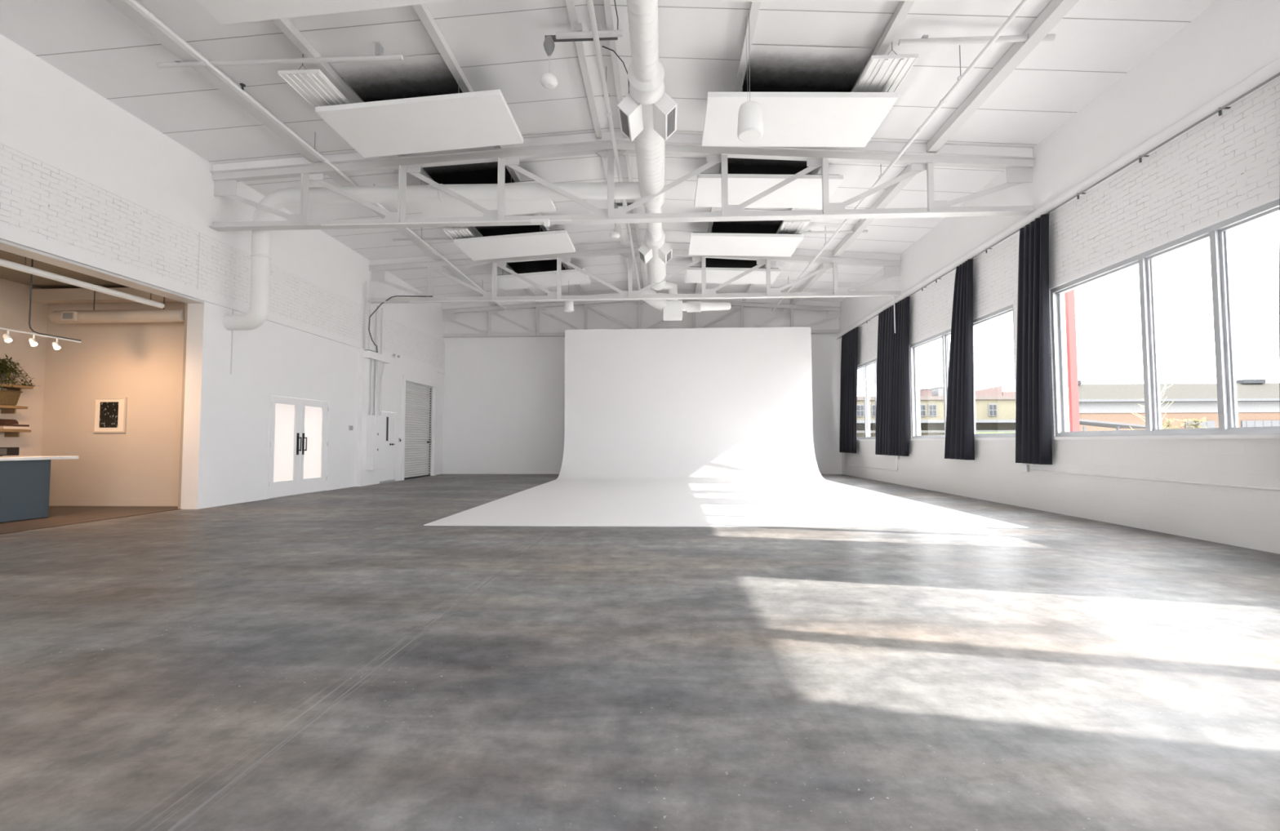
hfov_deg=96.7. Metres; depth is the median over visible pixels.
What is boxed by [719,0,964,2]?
acoustic panel
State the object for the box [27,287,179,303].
beam
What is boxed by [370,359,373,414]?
vertical conduit
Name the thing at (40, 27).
ceiling
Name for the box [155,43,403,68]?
pipe
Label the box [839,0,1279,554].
wall
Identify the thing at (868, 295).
conduit
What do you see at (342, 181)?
beam
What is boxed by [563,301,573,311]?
pendant light
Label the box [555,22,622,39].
pipe
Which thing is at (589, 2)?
conduit pipe
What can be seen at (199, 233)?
trim
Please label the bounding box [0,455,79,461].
island countertop
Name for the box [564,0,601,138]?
beam
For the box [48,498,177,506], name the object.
baseboard
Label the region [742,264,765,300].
roof purlin
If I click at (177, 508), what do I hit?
trim
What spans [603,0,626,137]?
beam
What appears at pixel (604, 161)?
roof purlin
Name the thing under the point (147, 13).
pipe
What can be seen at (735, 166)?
board
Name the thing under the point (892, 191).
beam
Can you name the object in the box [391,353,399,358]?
emergency light
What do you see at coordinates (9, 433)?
wall shelf
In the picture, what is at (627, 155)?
roof purlin
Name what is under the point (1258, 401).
warehouse
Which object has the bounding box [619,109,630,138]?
grille
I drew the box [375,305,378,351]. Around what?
vertical conduit
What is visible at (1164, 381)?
sapling
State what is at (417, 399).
door
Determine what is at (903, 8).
roof beam
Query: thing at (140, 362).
wall
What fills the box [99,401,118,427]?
print
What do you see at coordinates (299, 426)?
door
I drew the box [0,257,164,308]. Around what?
pipe
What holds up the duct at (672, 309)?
attached to the duct at (647, 115)
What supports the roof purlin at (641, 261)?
attached to the ceiling at (40, 27)
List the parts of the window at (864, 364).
sill, head casing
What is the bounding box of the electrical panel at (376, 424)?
[365,414,386,470]
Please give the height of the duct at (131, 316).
0.715 m
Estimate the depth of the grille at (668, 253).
13.10 m
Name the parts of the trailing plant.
plant pot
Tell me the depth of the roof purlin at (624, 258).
16.87 m
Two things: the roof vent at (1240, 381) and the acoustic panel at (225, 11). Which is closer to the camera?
the acoustic panel at (225, 11)
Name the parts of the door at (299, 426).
glass pane, pull handle, pull handle, glass pane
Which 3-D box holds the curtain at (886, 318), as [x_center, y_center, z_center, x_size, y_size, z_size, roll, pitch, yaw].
[6.746,-0.906,15.672,0.132,3.984,1.577,0,-3,3]
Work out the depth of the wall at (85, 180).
10.15 m
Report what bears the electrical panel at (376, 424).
attached to the wall at (85, 180)
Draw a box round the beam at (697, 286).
[694,261,701,293]
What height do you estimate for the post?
6.000 m
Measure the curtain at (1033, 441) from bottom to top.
3.984 m
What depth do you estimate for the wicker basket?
9.71 m
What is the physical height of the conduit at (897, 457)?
0.431 m
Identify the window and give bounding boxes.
[856,355,876,440]
[908,300,1016,440]
[1048,191,1279,439]
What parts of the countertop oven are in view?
door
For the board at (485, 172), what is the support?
attached to the ceiling at (40, 27)
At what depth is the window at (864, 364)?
17.70 m
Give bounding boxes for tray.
[0,424,29,426]
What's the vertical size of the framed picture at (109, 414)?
0.650 m
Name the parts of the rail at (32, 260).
rail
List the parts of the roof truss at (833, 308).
gusset plate, gusset plate, gusset plate, gusset plate, gusset plate, gusset plate, gusset plate, gusset plate, gusset plate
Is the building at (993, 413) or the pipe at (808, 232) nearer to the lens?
the pipe at (808, 232)
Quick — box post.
[1064,288,1079,431]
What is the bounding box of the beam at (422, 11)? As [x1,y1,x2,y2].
[412,4,501,147]
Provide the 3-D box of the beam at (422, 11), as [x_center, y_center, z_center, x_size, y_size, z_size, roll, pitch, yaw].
[-2.858,-5.129,1.725,0.110,0.130,16.510,0,-3,3]
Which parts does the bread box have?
lid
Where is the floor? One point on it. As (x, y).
(1060, 672)
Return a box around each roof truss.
[208,131,1035,231]
[368,240,901,303]
[442,292,840,337]
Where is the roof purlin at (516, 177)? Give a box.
[505,165,549,231]
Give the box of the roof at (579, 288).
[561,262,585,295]
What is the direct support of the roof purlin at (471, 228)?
attached to the ceiling at (40, 27)
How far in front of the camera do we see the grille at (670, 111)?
7.58 m
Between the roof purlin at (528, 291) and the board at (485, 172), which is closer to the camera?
the board at (485, 172)
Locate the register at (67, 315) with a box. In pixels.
[61,311,77,320]
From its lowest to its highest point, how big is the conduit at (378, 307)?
1.540 m
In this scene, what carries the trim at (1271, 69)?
attached to the wall at (1230, 162)
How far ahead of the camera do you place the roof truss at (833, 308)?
20.47 m
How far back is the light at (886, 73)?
7.46 m
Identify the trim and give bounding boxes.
[0,239,204,303]
[0,508,182,534]
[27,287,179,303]
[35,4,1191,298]
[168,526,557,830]
[177,303,187,508]
[197,233,233,374]
[836,57,1279,338]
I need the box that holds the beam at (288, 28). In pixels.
[271,17,404,155]
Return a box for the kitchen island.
[0,455,79,522]
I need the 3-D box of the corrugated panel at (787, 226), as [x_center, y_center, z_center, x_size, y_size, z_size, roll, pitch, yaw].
[3.485,-4.370,13.122,0.580,0.309,1.200,0,-3,3]
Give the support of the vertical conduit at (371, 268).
attached to the wall at (85, 180)
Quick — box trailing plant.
[0,353,35,389]
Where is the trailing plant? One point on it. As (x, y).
(4, 373)
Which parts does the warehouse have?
shutter door, shutter door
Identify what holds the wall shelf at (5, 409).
attached to the wall at (14, 302)
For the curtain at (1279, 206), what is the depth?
5.62 m
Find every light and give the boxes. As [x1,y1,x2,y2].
[277,53,351,109]
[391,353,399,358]
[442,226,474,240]
[540,35,617,88]
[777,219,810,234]
[852,41,918,92]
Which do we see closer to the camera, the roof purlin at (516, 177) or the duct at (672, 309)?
the roof purlin at (516, 177)
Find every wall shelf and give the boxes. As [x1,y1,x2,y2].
[0,383,33,393]
[0,404,27,413]
[0,429,31,436]
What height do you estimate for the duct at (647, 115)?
0.582 m
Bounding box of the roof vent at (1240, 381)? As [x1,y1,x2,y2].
[1235,379,1266,383]
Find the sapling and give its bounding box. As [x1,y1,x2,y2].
[1128,366,1184,429]
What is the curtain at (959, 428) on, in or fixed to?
hanging from the rail at (1225, 107)
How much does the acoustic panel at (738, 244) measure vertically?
0.498 m
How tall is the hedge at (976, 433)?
2.350 m
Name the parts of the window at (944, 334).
head casing, sill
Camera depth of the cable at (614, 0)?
6.96 m
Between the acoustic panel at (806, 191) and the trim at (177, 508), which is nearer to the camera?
the trim at (177, 508)
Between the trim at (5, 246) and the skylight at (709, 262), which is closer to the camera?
the trim at (5, 246)
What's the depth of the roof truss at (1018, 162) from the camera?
9.86 m
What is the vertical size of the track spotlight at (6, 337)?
0.173 m
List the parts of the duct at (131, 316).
hanger rod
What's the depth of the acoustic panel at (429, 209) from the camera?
11.52 m
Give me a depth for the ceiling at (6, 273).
9.74 m
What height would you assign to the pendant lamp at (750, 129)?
1.510 m
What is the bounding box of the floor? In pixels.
[0,474,1279,830]
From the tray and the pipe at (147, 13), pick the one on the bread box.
the tray
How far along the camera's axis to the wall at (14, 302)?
10.23 m
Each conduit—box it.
[320,218,571,227]
[364,281,366,348]
[368,267,371,350]
[368,295,432,352]
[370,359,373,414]
[373,360,377,415]
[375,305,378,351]
[379,362,384,415]
[380,307,382,354]
[409,294,895,333]
[843,455,899,471]
[1022,464,1279,490]
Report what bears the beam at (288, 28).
attached to the ceiling at (40, 27)
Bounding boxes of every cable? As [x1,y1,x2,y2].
[602,45,629,93]
[610,0,618,38]
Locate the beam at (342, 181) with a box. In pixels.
[327,173,441,260]
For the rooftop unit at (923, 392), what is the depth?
67.73 m
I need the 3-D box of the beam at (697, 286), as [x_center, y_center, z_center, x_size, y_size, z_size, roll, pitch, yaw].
[1.864,-4.370,17.800,0.100,0.130,5.030,0,-3,3]
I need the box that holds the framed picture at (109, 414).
[92,397,127,432]
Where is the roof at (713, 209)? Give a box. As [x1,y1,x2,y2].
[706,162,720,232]
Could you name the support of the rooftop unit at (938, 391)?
on the building at (993, 413)
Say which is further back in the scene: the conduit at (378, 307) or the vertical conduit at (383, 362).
the vertical conduit at (383, 362)
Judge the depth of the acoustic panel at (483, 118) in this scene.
8.47 m
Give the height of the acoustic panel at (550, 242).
0.486 m
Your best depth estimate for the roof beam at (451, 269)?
17.27 m
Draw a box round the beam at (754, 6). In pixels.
[733,1,760,92]
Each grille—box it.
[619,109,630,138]
[639,251,644,262]
[666,107,675,137]
[666,251,671,261]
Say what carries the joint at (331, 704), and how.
on the floor
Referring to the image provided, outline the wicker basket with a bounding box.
[0,389,22,405]
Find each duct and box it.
[48,283,184,324]
[222,182,641,330]
[617,0,677,290]
[640,280,731,320]
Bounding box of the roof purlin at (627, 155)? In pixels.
[625,153,640,245]
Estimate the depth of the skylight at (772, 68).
7.91 m
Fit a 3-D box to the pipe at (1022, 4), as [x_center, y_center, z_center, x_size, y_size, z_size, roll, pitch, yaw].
[4.073,-4.530,6.639,0.085,0.494,27.000,0,-3,3]
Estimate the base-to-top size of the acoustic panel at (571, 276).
0.486 m
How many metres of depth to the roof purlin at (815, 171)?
10.64 m
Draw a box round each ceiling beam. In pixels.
[106,0,323,163]
[926,0,1079,153]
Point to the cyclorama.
(671, 427)
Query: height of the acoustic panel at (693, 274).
0.498 m
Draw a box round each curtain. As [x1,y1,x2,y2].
[839,327,857,453]
[875,305,893,455]
[888,295,910,456]
[944,258,974,460]
[1015,212,1052,464]
[1279,206,1279,391]
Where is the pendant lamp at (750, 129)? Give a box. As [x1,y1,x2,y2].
[737,12,763,142]
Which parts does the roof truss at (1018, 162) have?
gusset plate, gusset plate, gusset plate, gusset plate, gusset plate, gusset plate, gusset plate, gusset plate, gusset plate, gusset plate, gusset plate, gusset plate, gusset plate, gusset plate, gusset plate, gusset plate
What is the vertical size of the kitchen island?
0.940 m
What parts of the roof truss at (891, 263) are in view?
gusset plate, gusset plate, gusset plate, gusset plate, gusset plate, gusset plate, gusset plate, gusset plate, gusset plate, gusset plate, gusset plate, gusset plate, gusset plate, gusset plate, gusset plate, gusset plate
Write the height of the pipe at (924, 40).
0.086 m
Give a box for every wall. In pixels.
[0,34,444,509]
[0,278,48,456]
[40,302,185,498]
[442,302,842,474]
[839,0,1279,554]
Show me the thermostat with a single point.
(350, 427)
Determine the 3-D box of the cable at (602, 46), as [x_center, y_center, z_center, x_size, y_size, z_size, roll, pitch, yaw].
[-0.242,-4.817,8.042,0.212,0.194,1.410,-1,-3,12]
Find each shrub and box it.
[1160,417,1182,429]
[1180,417,1207,428]
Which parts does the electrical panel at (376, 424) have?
door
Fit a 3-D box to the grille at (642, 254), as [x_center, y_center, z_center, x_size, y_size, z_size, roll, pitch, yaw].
[0.051,-3.663,13.124,0.116,0.114,0.560,0,-3,3]
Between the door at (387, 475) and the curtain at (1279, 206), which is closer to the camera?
the curtain at (1279, 206)
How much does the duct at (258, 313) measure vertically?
2.666 m
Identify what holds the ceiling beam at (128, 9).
on the roof truss at (1018, 162)
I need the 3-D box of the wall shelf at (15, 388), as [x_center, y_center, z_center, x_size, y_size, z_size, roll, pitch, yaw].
[-10.938,-0.503,8.896,0.350,0.130,2.320,0,-3,3]
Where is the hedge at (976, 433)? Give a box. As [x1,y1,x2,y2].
[975,431,1015,434]
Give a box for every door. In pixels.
[266,393,329,499]
[379,411,395,483]
[400,375,437,480]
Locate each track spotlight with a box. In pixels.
[2,330,12,342]
[28,334,37,346]
[52,338,60,349]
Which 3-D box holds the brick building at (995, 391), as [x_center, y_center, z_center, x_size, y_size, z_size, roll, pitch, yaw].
[52.000,0.761,83.792,9.997,9.500,8.000,0,-3,3]
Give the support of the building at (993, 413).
on the ground
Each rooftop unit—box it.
[920,388,932,395]
[931,386,943,395]
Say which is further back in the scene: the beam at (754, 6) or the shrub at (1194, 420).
the shrub at (1194, 420)
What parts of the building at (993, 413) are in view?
pane, pane, pane, pane, pane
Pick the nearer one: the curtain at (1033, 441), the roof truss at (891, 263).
the curtain at (1033, 441)
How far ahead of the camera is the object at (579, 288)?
19.01 m
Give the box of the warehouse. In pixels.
[1078,379,1279,431]
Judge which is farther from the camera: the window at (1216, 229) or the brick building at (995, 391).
the brick building at (995, 391)
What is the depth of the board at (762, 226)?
13.72 m
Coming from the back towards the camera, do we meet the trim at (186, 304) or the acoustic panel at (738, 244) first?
the acoustic panel at (738, 244)
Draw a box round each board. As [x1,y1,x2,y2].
[422,161,514,184]
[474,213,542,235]
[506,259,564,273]
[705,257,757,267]
[711,208,782,233]
[727,157,808,174]
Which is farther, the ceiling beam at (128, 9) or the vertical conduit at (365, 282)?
the vertical conduit at (365, 282)
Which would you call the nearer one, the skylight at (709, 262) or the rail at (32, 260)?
the rail at (32, 260)
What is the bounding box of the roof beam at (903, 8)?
[825,0,915,147]
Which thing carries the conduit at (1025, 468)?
attached to the wall at (1230, 162)
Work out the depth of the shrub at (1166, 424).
28.71 m
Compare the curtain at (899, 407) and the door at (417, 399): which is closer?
the curtain at (899, 407)
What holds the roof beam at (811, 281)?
attached to the ceiling at (40, 27)
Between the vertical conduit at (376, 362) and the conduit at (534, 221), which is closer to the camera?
the conduit at (534, 221)
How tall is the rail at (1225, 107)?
0.085 m
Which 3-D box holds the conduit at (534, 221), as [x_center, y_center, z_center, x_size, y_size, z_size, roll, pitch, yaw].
[-3.375,-3.295,9.835,4.400,0.120,0.100,0,-3,3]
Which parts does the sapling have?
stem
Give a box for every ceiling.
[0,0,1217,305]
[0,249,128,288]
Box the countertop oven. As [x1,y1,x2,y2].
[0,447,19,456]
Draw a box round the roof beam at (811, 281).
[790,263,826,304]
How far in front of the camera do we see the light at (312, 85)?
7.73 m
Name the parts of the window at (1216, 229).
head casing, sill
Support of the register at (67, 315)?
attached to the duct at (131, 316)
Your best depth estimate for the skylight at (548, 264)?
16.87 m
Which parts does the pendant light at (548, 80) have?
support arm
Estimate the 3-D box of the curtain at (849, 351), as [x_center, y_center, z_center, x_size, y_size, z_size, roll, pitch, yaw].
[6.890,-0.759,18.851,0.137,3.984,2.147,0,-3,3]
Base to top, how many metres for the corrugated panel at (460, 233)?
0.348 m
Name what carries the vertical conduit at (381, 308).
attached to the wall at (85, 180)
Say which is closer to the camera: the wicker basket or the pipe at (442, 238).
the wicker basket
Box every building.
[856,395,1015,436]
[974,386,1015,395]
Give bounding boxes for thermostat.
[348,425,355,430]
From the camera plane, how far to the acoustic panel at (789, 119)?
8.20 m
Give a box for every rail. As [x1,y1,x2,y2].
[0,258,81,342]
[836,72,1279,339]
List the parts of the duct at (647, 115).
grille frame, grille frame, grille frame, grille frame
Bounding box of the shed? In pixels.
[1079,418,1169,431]
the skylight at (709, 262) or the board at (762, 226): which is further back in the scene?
the skylight at (709, 262)
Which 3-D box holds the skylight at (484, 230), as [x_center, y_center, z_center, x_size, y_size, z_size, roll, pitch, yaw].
[-3.165,-4.571,13.958,1.580,0.097,1.950,0,-3,3]
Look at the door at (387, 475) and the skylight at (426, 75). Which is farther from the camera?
the door at (387, 475)
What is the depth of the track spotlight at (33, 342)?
8.63 m
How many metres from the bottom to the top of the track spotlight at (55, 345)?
0.173 m
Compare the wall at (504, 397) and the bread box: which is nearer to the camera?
the bread box
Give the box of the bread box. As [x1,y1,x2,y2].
[0,418,29,429]
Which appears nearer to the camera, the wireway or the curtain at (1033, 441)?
the curtain at (1033, 441)
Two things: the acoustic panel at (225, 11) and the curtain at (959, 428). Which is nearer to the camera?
the acoustic panel at (225, 11)
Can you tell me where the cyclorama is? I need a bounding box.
[423,327,1028,528]
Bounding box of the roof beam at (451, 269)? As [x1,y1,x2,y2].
[444,266,497,305]
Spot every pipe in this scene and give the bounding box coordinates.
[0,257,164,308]
[128,0,506,310]
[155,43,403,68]
[392,237,452,240]
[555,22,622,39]
[586,0,642,304]
[771,0,1029,311]
[802,230,867,234]
[897,34,1055,45]
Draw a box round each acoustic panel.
[195,0,455,24]
[315,89,523,157]
[411,171,555,217]
[453,229,575,260]
[497,262,590,290]
[684,266,781,284]
[688,231,804,257]
[694,173,843,208]
[702,81,898,147]
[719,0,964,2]
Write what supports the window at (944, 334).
in the wall at (1230, 162)
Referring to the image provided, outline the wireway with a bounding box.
[363,350,391,363]
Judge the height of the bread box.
0.173 m
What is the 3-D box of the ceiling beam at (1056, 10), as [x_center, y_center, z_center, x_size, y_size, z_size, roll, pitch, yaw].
[4.545,-4.893,1.379,0.170,0.160,16.510,0,-3,3]
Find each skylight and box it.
[330,53,462,102]
[741,44,873,92]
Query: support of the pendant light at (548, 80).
hanging from the beam at (570, 3)
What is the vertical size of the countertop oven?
0.154 m
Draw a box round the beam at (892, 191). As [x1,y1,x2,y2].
[832,165,916,257]
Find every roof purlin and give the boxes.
[419,168,482,236]
[504,263,537,302]
[505,165,549,231]
[600,156,624,245]
[623,257,634,290]
[625,153,640,245]
[640,259,646,287]
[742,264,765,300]
[779,166,821,227]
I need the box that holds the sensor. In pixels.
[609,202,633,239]
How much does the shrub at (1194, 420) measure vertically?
2.937 m

